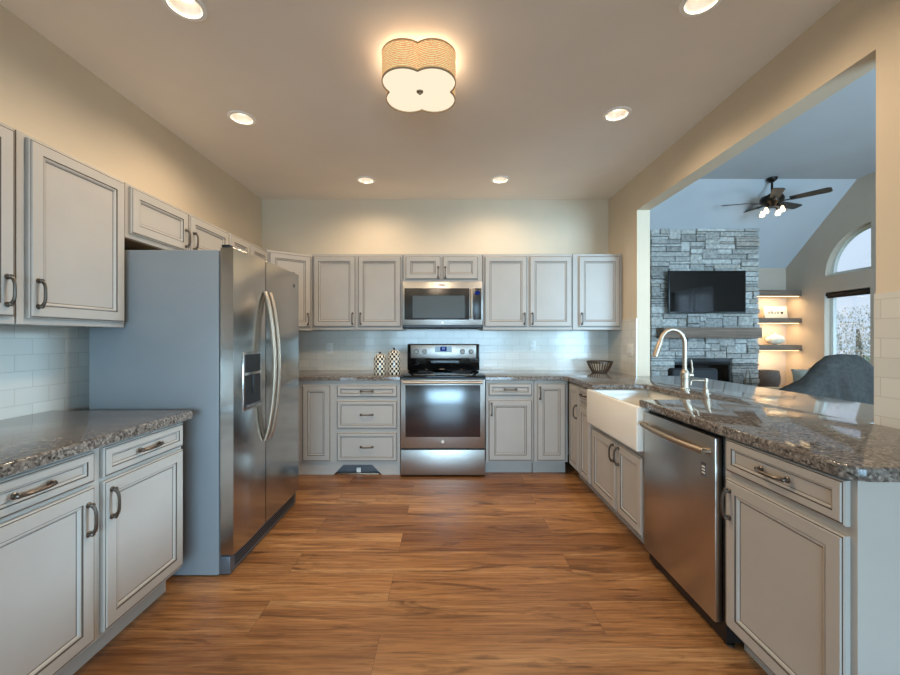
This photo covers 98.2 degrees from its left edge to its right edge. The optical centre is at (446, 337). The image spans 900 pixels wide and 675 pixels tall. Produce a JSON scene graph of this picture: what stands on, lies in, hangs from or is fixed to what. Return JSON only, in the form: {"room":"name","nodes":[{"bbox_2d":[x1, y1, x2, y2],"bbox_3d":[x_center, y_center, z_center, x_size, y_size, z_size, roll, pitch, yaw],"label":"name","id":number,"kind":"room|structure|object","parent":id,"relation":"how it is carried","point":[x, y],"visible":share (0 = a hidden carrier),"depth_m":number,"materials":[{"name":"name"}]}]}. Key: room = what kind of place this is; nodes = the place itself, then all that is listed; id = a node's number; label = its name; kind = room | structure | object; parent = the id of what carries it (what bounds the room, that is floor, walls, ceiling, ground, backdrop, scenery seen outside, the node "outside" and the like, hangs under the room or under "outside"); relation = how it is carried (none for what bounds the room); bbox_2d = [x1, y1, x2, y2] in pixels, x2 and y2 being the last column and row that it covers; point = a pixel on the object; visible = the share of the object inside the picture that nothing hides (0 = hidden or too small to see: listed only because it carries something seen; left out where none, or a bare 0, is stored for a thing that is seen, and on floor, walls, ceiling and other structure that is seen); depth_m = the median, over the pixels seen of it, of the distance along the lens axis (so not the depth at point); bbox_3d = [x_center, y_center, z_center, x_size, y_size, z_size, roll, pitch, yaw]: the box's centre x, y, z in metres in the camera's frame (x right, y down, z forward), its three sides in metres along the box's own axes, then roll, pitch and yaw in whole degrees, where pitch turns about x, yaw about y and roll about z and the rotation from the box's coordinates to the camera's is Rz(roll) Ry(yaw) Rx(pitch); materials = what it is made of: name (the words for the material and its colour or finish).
{"room":"kitchen","nodes":[
{"label":"kitchen","id":0,"kind":"room"},
{"bbox_2d":[0,4,261,247],"bbox_3d":[-2.035,-0.132,0.590,0.100,2.745,7.380,0,0,0],"label":"wall","id":1,"kind":"structure","parent":0,"point":[47,96],"depth_m":2.27,"materials":[{"name":"paint"}]},
{"bbox_2d":[0,122,16,323],"bbox_3d":[-1.794,-0.431,1.064,0.357,0.755,0.885,0,0,0],"label":"upper cabinet","id":2,"kind":"object","parent":1,"relation":"attached to","point":[8,284],"visible":1,"depth_m":1.46,"materials":[{"name":"paint"}]},
{"bbox_2d":[0,326,88,419],"bbox_3d":[-1.981,0.171,2.286,0.008,0.540,3.772,0,0,0],"label":"backsplash","id":3,"kind":"structure","parent":1,"relation":"attached to","point":[43,369],"depth_m":1.91,"materials":[{"name":"tile"}]},
{"bbox_2d":[0,130,124,327],"bbox_3d":[-1.794,-0.431,1.764,0.357,0.755,0.504,0,0,0],"label":"upper cabinet","id":4,"kind":"object","parent":1,"relation":"attached to","point":[69,213],"visible":0.98,"depth_m":1.69,"materials":[{"name":"paint"}]},
{"bbox_2d":[124,182,227,250],"bbox_3d":[-1.794,-0.665,2.491,0.357,0.288,0.938,0,0,0],"label":"upper cabinet","id":5,"kind":"object","parent":1,"relation":"attached to","point":[151,223],"visible":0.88,"depth_m":2.27,"materials":[{"name":"paint"}]},
{"bbox_2d":[227,232,266,260],"bbox_3d":[-1.794,-0.442,3.283,0.357,0.735,0.632,0,0,0],"label":"upper cabinet","id":6,"kind":"object","parent":1,"relation":"attached to","point":[238,243],"visible":0.07,"depth_m":3.21,"materials":[{"name":"paint"}]},
{"bbox_2d":[264,249,322,330],"bbox_3d":[-1.655,-0.447,3.887,0.652,0.745,0.562,0,0,0],"label":"upper cabinet","id":7,"kind":"object","parent":1,"relation":"attached to","point":[301,265],"visible":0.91,"depth_m":3.79,"materials":[{"name":"paint"}]},
{"bbox_2d":[0,0,840,199],"bbox_3d":[-0.184,-1.494,0.540,3.831,0.020,7.280,0,0,0],"label":"ceiling","id":8,"kind":"structure","parent":0,"point":[536,80],"depth_m":2.23,"materials":[{"name":"paint"}]},
{"bbox_2d":[162,0,207,21],"bbox_3d":[-1.168,-1.508,1.738,0.176,0.063,0.176,0,0,0],"label":"recessed light","id":9,"kind":"object","parent":8,"relation":"in","point":[191,10],"visible":1,"depth_m":1.78,"materials":[{"name":"white"}]},
{"bbox_2d":[227,110,255,125],"bbox_3d":[-1.383,-1.508,2.630,0.176,0.063,0.176,0,0,0],"label":"recessed light","id":10,"kind":"object","parent":8,"relation":"in","point":[239,117],"visible":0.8,"depth_m":2.66,"materials":[{"name":"white glass"}]},
{"bbox_2d":[356,176,375,183],"bbox_3d":[-0.760,-1.508,3.660,0.176,0.063,0.176,0,0,0],"label":"recessed light","id":11,"kind":"object","parent":8,"relation":"in","point":[362,179],"visible":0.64,"depth_m":3.70,"materials":[{"name":"white"}]},
{"bbox_2d":[381,38,455,112],"bbox_3d":[-0.145,-1.393,2.085,0.383,0.181,0.383,0,0,0],"label":"lamp","id":12,"kind":"object","parent":8,"relation":"attached to","point":[417,76],"visible":1,"depth_m":1.96,"materials":[{"name":"beige fabric"}]},
{"bbox_2d":[383,68,454,111],"bbox_3d":[-0.145,-1.320,2.085,0.371,0.004,0.371,0,0,0],"label":"diffuser","id":13,"kind":"object","parent":12,"relation":"attached to","point":[407,89],"depth_m":2.06,"materials":[{"name":"white glass"}]},
{"bbox_2d":[490,176,508,183],"bbox_3d":[0.495,-1.508,3.650,0.176,0.063,0.176,0,0,0],"label":"recessed light","id":14,"kind":"object","parent":8,"relation":"in","point":[497,179],"visible":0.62,"depth_m":3.69,"materials":[{"name":"white glass"}]},
{"bbox_2d":[603,106,631,121],"bbox_3d":[1.126,-1.508,2.584,0.176,0.063,0.176,0,0,0],"label":"recessed light","id":15,"kind":"object","parent":8,"relation":"in","point":[619,113],"visible":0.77,"depth_m":2.62,"materials":[{"name":"white"}]},
{"bbox_2d":[679,0,721,16],"bbox_3d":[1.120,-1.508,1.712,0.176,0.063,0.176,0,0,0],"label":"recessed light","id":16,"kind":"object","parent":8,"relation":"in","point":[687,8],"visible":1,"depth_m":1.76,"materials":[{"name":"white"}]},
{"bbox_2d":[73,454,767,674],"bbox_3d":[1.875,1.266,1.800,7.950,0.050,9.800,0,0,0],"label":"floor","id":17,"kind":"structure","parent":0,"point":[491,573],"depth_m":1.85,"materials":[{"name":"brown wood"}]},
{"bbox_2d":[0,422,182,674],"bbox_3d":[-1.610,0.821,1.208,0.719,0.840,1.412,0,0,0],"label":"base cabinet","id":18,"kind":"object","parent":17,"relation":"on","point":[89,540],"visible":0.99,"depth_m":1.39,"materials":[{"name":"paint"}]},
{"bbox_2d":[0,410,191,478],"bbox_3d":[-1.621,0.380,1.202,0.708,0.038,1.503,0,0,0],"label":"countertop","id":19,"kind":"structure","parent":18,"relation":"on","point":[31,441],"depth_m":1.52,"materials":[{"name":"stone"}]},
{"bbox_2d":[89,245,298,574],"bbox_3d":[-1.449,0.374,2.480,0.832,1.726,0.900,0,0,0],"label":"refrigerator","id":20,"kind":"object","parent":17,"relation":"on","point":[211,334],"visible":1,"depth_m":2.03,"materials":[{"name":"grey metal"}]},
{"bbox_2d":[299,380,400,474],"bbox_3d":[-0.891,0.812,3.818,0.934,0.857,0.684,0,0,0],"label":"base cabinet","id":21,"kind":"object","parent":17,"relation":"on","point":[345,426],"visible":0.95,"depth_m":3.52,"materials":[{"name":"paint"}]},
{"bbox_2d":[299,370,406,380],"bbox_3d":[-1.198,0.363,3.834,1.554,0.038,0.668,0,0,0],"label":"countertop","id":22,"kind":"structure","parent":21,"relation":"on","point":[304,375],"depth_m":3.58,"materials":[{"name":"stone"}]},
{"bbox_2d":[374,352,385,374],"bbox_3d":[-0.632,0.237,3.680,0.112,0.215,0.112,0,0,0],"label":"canister","id":23,"kind":"object","parent":22,"relation":"on","point":[379,359],"visible":1,"depth_m":3.63,"materials":[{"name":"ceramic"}]},
{"bbox_2d":[388,347,399,374],"bbox_3d":[-0.502,0.217,3.700,0.116,0.255,0.116,0,0,0],"label":"canister","id":24,"kind":"object","parent":22,"relation":"on","point":[393,355],"visible":1,"depth_m":3.65,"materials":[{"name":"ceramic"}]},
{"bbox_2d":[337,467,379,473],"bbox_3d":[-0.810,1.215,3.574,0.380,0.052,0.050,0,0,0],"label":"floor vent","id":25,"kind":"object","parent":17,"relation":"in","point":[358,468],"visible":0.94,"depth_m":3.58,"materials":[{"name":"silver metal"}]},
{"bbox_2d":[400,344,484,474],"bbox_3d":[-0.037,0.642,3.788,0.757,1.158,0.744,0,0,0],"label":"range","id":26,"kind":"object","parent":17,"relation":"on","point":[443,385],"visible":1,"depth_m":3.47,"materials":[{"name":"silver metal"}]},
{"bbox_2d":[400,370,484,377],"bbox_3d":[-0.037,0.345,3.800,0.757,0.021,0.660,0,0,0],"label":"cooktop","id":27,"kind":"object","parent":26,"relation":"in","point":[409,373],"depth_m":3.58,"materials":[{"name":"grey glass"}]},
{"bbox_2d":[485,381,533,471],"bbox_3d":[0.568,0.812,3.818,0.432,0.857,0.684,0,0,0],"label":"base cabinet","id":28,"kind":"object","parent":17,"relation":"on","point":[509,405],"visible":0.96,"depth_m":3.52,"materials":[{"name":"paint"}]},
{"bbox_2d":[532,381,567,471],"bbox_3d":[0.941,0.812,3.818,0.302,0.857,0.684,0,0,0],"label":"base cabinet","id":29,"kind":"object","parent":17,"relation":"on","point":[550,397],"visible":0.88,"depth_m":3.52,"materials":[{"name":"paint"}]},
{"bbox_2d":[569,382,589,486],"bbox_3d":[1.389,0.812,3.369,0.666,0.857,0.270,0,0,0],"label":"base cabinet","id":30,"kind":"object","parent":17,"relation":"on","point":[574,389],"visible":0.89,"depth_m":3.36,"materials":[{"name":"paint"}]},
{"bbox_2d":[579,386,602,500],"bbox_3d":[1.389,0.812,3.100,0.666,0.857,0.254,0,0,0],"label":"base cabinet","id":31,"kind":"object","parent":17,"relation":"on","point":[585,427],"visible":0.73,"depth_m":3.09,"materials":[{"name":"paint"}]},
{"bbox_2d":[592,426,643,543],"bbox_3d":[1.389,0.941,2.568,0.666,0.600,0.798,0,0,0],"label":"base cabinet","id":32,"kind":"object","parent":17,"relation":"on","point":[617,469],"visible":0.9,"depth_m":2.46,"materials":[{"name":"paint"}]},
{"bbox_2d":[640,410,742,647],"bbox_3d":[1.367,0.816,1.859,0.676,0.850,0.593,0,0,0],"label":"dishwasher","id":33,"kind":"object","parent":17,"relation":"on","point":[685,463],"visible":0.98,"depth_m":1.76,"materials":[{"name":"silver metal"}]},
{"bbox_2d":[668,368,716,379],"bbox_3d":[2.900,0.798,4.860,0.790,0.885,0.620,0,0,0],"label":"lounge chair","id":34,"kind":"object","parent":17,"relation":"on","point":[710,373],"visible":0.08,"depth_m":4.55,"materials":[{"name":"leather"}]},
{"bbox_2d":[650,228,759,386],"bbox_3d":[3.995,-0.225,6.303,1.669,2.932,0.585,0,0,0],"label":"fireplace","id":35,"kind":"object","parent":17,"relation":"on","point":[700,249],"visible":0.55,"depth_m":6.04,"materials":[{"name":"grey stone"}]},
{"bbox_2d":[674,358,729,364],"bbox_3d":[3.957,0.363,6.053,0.860,0.106,0.025,0,0,0],"label":"hood","id":36,"kind":"object","parent":35,"relation":"attached to","point":[677,361],"depth_m":6.04,"materials":[{"name":"black metal"}]},
{"bbox_2d":[667,271,745,312],"bbox_3d":[3.940,-0.699,5.952,1.166,0.640,0.108,0,0,0],"label":"television","id":37,"kind":"object","parent":35,"relation":"attached to","point":[687,291],"visible":1,"depth_m":5.90,"materials":[{"name":"black plastic"}]},
{"bbox_2d":[657,327,761,337],"bbox_3d":[3.958,-0.078,5.902,1.465,0.158,0.205,0,0,0],"label":"mantel","id":38,"kind":"object","parent":35,"relation":"attached to","point":[689,332],"visible":0.92,"depth_m":5.80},
{"bbox_2d":[743,370,751,385],"bbox_3d":[4.460,0.853,5.780,0.180,0.777,0.180,0,0,0],"label":"fireplace tools","id":39,"kind":"object","parent":17,"relation":"on","point":[750,380],"visible":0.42,"depth_m":5.78,"materials":[{"name":"grey metal"}]},
{"bbox_2d":[763,367,810,389],"bbox_3d":[5.105,0.841,5.455,1.150,0.800,1.070,0,0,0],"label":"sofa","id":40,"kind":"object","parent":17,"relation":"on","point":[776,388],"visible":0.02,"depth_m":5.90,"materials":[{"name":"beige fabric"}]},
{"bbox_2d":[791,369,807,381],"bbox_3d":[4.870,0.593,5.220,0.500,0.354,0.162,0,0,-3],"label":"cushion","id":41,"kind":"object","parent":40,"relation":"on","point":[797,374],"visible":0.19,"depth_m":5.20,"materials":[{"name":"beige fabric"}]},
{"bbox_2d":[720,437,899,674],"bbox_3d":[1.389,0.812,1.304,0.666,0.857,0.501,0,0,0],"label":"base cabinet","id":42,"kind":"object","parent":17,"relation":"on","point":[813,555],"visible":0.98,"depth_m":1.18,"materials":[{"name":"paint"}]},
{"bbox_2d":[480,370,899,481],"bbox_3d":[1.278,0.363,2.601,1.864,0.038,3.134,0,0,0],"label":"countertop","id":43,"kind":"structure","parent":42,"relation":"on","point":[837,437],"depth_m":1.73,"materials":[{"name":"stone"}]},
{"bbox_2d":[586,360,613,372],"bbox_3d":[1.535,0.288,3.920,0.258,0.114,0.258,0,0,0],"label":"wire basket","id":44,"kind":"object","parent":43,"relation":"on","point":[609,363],"visible":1,"depth_m":3.86,"materials":[{"name":"brown metal"}]},
{"bbox_2d":[587,389,686,451],"bbox_3d":[1.296,0.510,2.563,0.479,0.252,0.783,0,0,0],"label":"farmhouse sink","id":45,"kind":"object","parent":43,"relation":"in","point":[618,413],"visible":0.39,"depth_m":2.53,"materials":[{"name":"beige ceramic"}]},
{"bbox_2d":[652,328,693,389],"bbox_3d":[1.503,0.138,2.600,0.268,0.413,0.058,0,0,0],"label":"faucet","id":46,"kind":"object","parent":43,"relation":"on","point":[685,375],"visible":1,"depth_m":2.59,"materials":[{"name":"silver metal"}]},
{"bbox_2d":[690,378,710,393],"bbox_3d":[1.565,0.296,2.410,0.118,0.097,0.048,0,0,0],"label":"soap dispenser","id":47,"kind":"object","parent":43,"relation":"on","point":[705,389],"visible":1,"depth_m":2.40,"materials":[{"name":"silver metal"}]},
{"bbox_3d":[5.284,1.021,6.346,0.893,0.440,0.497,0,0,0],"label":"media cabinet","id":48,"kind":"object","parent":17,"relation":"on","visible":0},
{"bbox_2d":[757,369,780,386],"bbox_3d":[5.190,0.660,6.330,0.350,0.281,0.350,0,0,0],"label":"storage basket","id":49,"kind":"object","parent":48,"relation":"on","point":[767,378],"visible":0.7,"depth_m":6.20,"materials":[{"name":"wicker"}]},
{"bbox_3d":[4.360,0.749,4.530,0.890,0.985,0.620,0,0,0],"label":"armchair","id":50,"kind":"object","parent":17,"relation":"on","visible":0},
{"bbox_2d":[779,354,873,404],"bbox_3d":[4.232,0.559,4.284,1.268,0.764,0.641,0,0,0],"label":"armchair","id":51,"kind":"object","parent":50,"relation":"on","point":[848,377],"visible":0.48,"depth_m":4.16,"materials":[{"name":"grey fabric"}]},
{"bbox_2d":[262,200,608,453],"bbox_3d":[-0.127,-0.132,4.230,3.716,2.745,0.100,0,0,0],"label":"wall","id":52,"kind":"structure","parent":0,"point":[310,227],"depth_m":4.18,"materials":[{"name":"paint"}]},
{"bbox_2d":[326,343,332,353],"bbox_3d":[-1.255,0.111,4.167,0.070,0.116,0.010,0,0,0],"label":"outlet","id":53,"kind":"object","parent":52,"relation":"attached to","point":[329,346],"visible":1,"depth_m":4.17,"materials":[{"name":"white plastic"}]},
{"bbox_2d":[313,254,405,329],"bbox_3d":[-0.881,-0.455,3.982,0.886,0.748,0.372,0,0,0],"label":"upper cabinet","id":54,"kind":"object","parent":52,"relation":"attached to","point":[351,291],"visible":0.99,"depth_m":3.84,"materials":[{"name":"paint"}]},
{"bbox_2d":[403,254,481,281],"bbox_3d":[-0.043,-0.692,3.982,0.779,0.274,0.372,0,0,0],"label":"upper cabinet","id":55,"kind":"object","parent":52,"relation":"attached to","point":[416,267],"visible":0.96,"depth_m":3.83,"materials":[{"name":"paint"}]},
{"bbox_2d":[403,282,482,328],"bbox_3d":[-0.043,-0.322,3.945,0.775,0.455,0.445,0,0,0],"label":"microwave","id":56,"kind":"object","parent":55,"relation":"attached to","point":[426,305],"visible":1,"depth_m":3.77,"materials":[{"name":"silver metal"}]},
{"bbox_2d":[299,329,607,369],"bbox_3d":[-0.127,0.141,4.176,3.716,0.600,0.008,0,0,0],"label":"backsplash","id":57,"kind":"structure","parent":52,"relation":"attached to","point":[352,349],"depth_m":4.17,"materials":[{"name":"tile"}]},
{"bbox_2d":[480,254,571,329],"bbox_3d":[0.794,-0.455,3.982,0.883,0.748,0.372,0,0,0],"label":"upper cabinet","id":58,"kind":"object","parent":52,"relation":"attached to","point":[521,291],"visible":0.98,"depth_m":3.84,"materials":[{"name":"paint"}]},
{"bbox_2d":[529,340,535,350],"bbox_3d":[0.915,0.081,4.167,0.070,0.116,0.010,0,0,0],"label":"outlet","id":59,"kind":"object","parent":52,"relation":"attached to","point":[532,343],"visible":1,"depth_m":4.17,"materials":[{"name":"white plastic"}]},
{"bbox_2d":[572,254,621,329],"bbox_3d":[1.484,-0.455,3.982,0.484,0.748,0.372,0,0,0],"label":"upper cabinet","id":60,"kind":"object","parent":52,"relation":"attached to","point":[596,278],"visible":0.98,"depth_m":3.84,"materials":[{"name":"paint"}]},
{"bbox_2d":[609,0,899,375],"bbox_3d":[1.790,-0.559,1.800,0.118,3.600,9.800,0,0,0],"label":"wall","id":61,"kind":"structure","parent":0,"point":[854,38],"depth_m":1.99,"materials":[{"name":"paint"}]},
{"bbox_2d":[608,318,636,375],"bbox_3d":[1.727,0.131,3.862,0.008,0.620,0.619,0,0,0],"label":"backsplash","id":62,"kind":"structure","parent":61,"relation":"attached to","point":[618,340],"depth_m":3.81,"materials":[{"name":"tile"}]},
{"bbox_2d":[627,344,632,355],"bbox_3d":[1.718,0.111,3.660,0.010,0.116,0.116,0,0,0],"label":"light switch","id":63,"kind":"object","parent":61,"relation":"attached to","point":[629,346],"visible":1,"depth_m":3.66,"materials":[{"name":"white plastic"}]},
{"bbox_2d":[874,291,899,428],"bbox_3d":[1.727,0.131,0.587,0.008,0.620,1.974,0,0,0],"label":"backsplash","id":64,"kind":"structure","parent":61,"relation":"attached to","point":[887,304],"depth_m":1.53,"materials":[{"name":"tile"}]},
{"bbox_2d":[650,68,875,267],"bbox_3d":[3.792,-1.754,2.700,3.886,1.139,8.000,0,0,0],"label":"ceiling","id":65,"kind":"structure","parent":0,"point":[832,144],"depth_m":5.37,"materials":[{"name":"paint"}]},
{"bbox_2d":[722,176,832,216],"bbox_3d":[4.510,-1.970,5.457,1.167,0.503,1.129,0,0,0],"label":"ceiling fan","id":66,"kind":"object","parent":65,"relation":"hanging from","point":[775,198],"visible":1,"depth_m":5.35,"materials":[{"name":"brown metal"}]},
{"bbox_2d":[757,268,785,384],"bbox_3d":[3.842,-0.059,6.650,3.986,2.600,0.100,0,0,0],"label":"wall","id":67,"kind":"structure","parent":0,"point":[768,278],"depth_m":6.60,"materials":[{"name":"paint"}]},
{"bbox_2d":[757,290,801,297],"bbox_3d":[5.284,-0.724,6.447,0.893,0.102,0.295,0,0,0],"label":"shelf","id":68,"kind":"object","parent":67,"relation":"attached to","point":[762,293],"visible":0.56,"depth_m":6.30,"materials":[{"name":"grey wood"}]},
{"bbox_2d":[757,318,801,323],"bbox_3d":[5.284,-0.280,6.447,0.893,0.087,0.295,0,0,0],"label":"shelf","id":69,"kind":"object","parent":67,"relation":"attached to","point":[761,320],"visible":0.56,"depth_m":6.30,"materials":[{"name":"grey wood"}]},
{"bbox_2d":[763,307,787,317],"bbox_3d":[5.440,-0.422,6.463,0.380,0.198,0.044,0,0,0],"label":"framed sign","id":70,"kind":"object","parent":69,"relation":"on","point":[769,312],"visible":0.83,"depth_m":6.45,"materials":[{"name":"beige paper"}]},
{"bbox_2d":[757,345,801,350],"bbox_3d":[5.284,0.160,6.447,0.893,0.094,0.295,0,0,0],"label":"shelf","id":71,"kind":"object","parent":67,"relation":"attached to","point":[761,347],"visible":0.55,"depth_m":6.30,"materials":[{"name":"grey wood"}]},
{"bbox_2d":[765,333,784,344],"bbox_3d":[5.400,0.011,6.420,0.274,0.202,0.216,0,0,0],"label":"gourd","id":72,"kind":"object","parent":71,"relation":"on","point":[774,339],"visible":1,"depth_m":6.36,"materials":[{"name":"beige ceramic"}]},
{"bbox_2d":[786,172,875,384],"bbox_3d":[5.805,-0.559,2.700,0.140,3.600,8.000,0,0,0],"label":"wall","id":73,"kind":"structure","parent":0,"point":[809,271],"depth_m":5.92,"materials":[{"name":"paint"}]},
{"bbox_2d":[830,298,836,354],"bbox_3d":[5.845,-0.099,5.605,0.050,1.180,0.640,0,0,0],"label":"window","id":74,"kind":"structure","parent":73,"relation":"in","point":[833,301],"depth_m":5.88,"materials":[{"name":"white"}]},
{"bbox_2d":[826,288,869,297],"bbox_3d":[5.770,-0.641,5.605,0.060,0.085,0.620,0,0,0],"label":"roller blind","id":75,"kind":"object","parent":73,"relation":"attached to","point":[864,291],"visible":0.97,"depth_m":5.58,"materials":[{"name":"brown fabric"}]},
{"bbox_2d":[831,224,870,274],"bbox_3d":[5.845,-1.254,5.595,0.050,0.640,0.640,0,0,0],"label":"window","id":76,"kind":"structure","parent":73,"relation":"in","point":[837,257],"depth_m":5.71,"materials":[{"name":"white"}]},
{"label":"outside","id":77,"kind":"structure","parent":0,"visible":0},
{"bbox_3d":[7.500,1.691,5.000,65.000,0.100,70.000,0,0,0],"label":"lawn","id":78,"kind":"structure","parent":77,"visible":0},
{"bbox_2d":[837,305,869,360],"bbox_3d":[10.887,0.389,10.303,2.979,2.523,2.998,0,0,0],"label":"tree","id":79,"kind":"object","parent":78,"relation":"on","point":[859,346],"visible":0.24,"depth_m":10.28,"materials":[{"name":"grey plant"}]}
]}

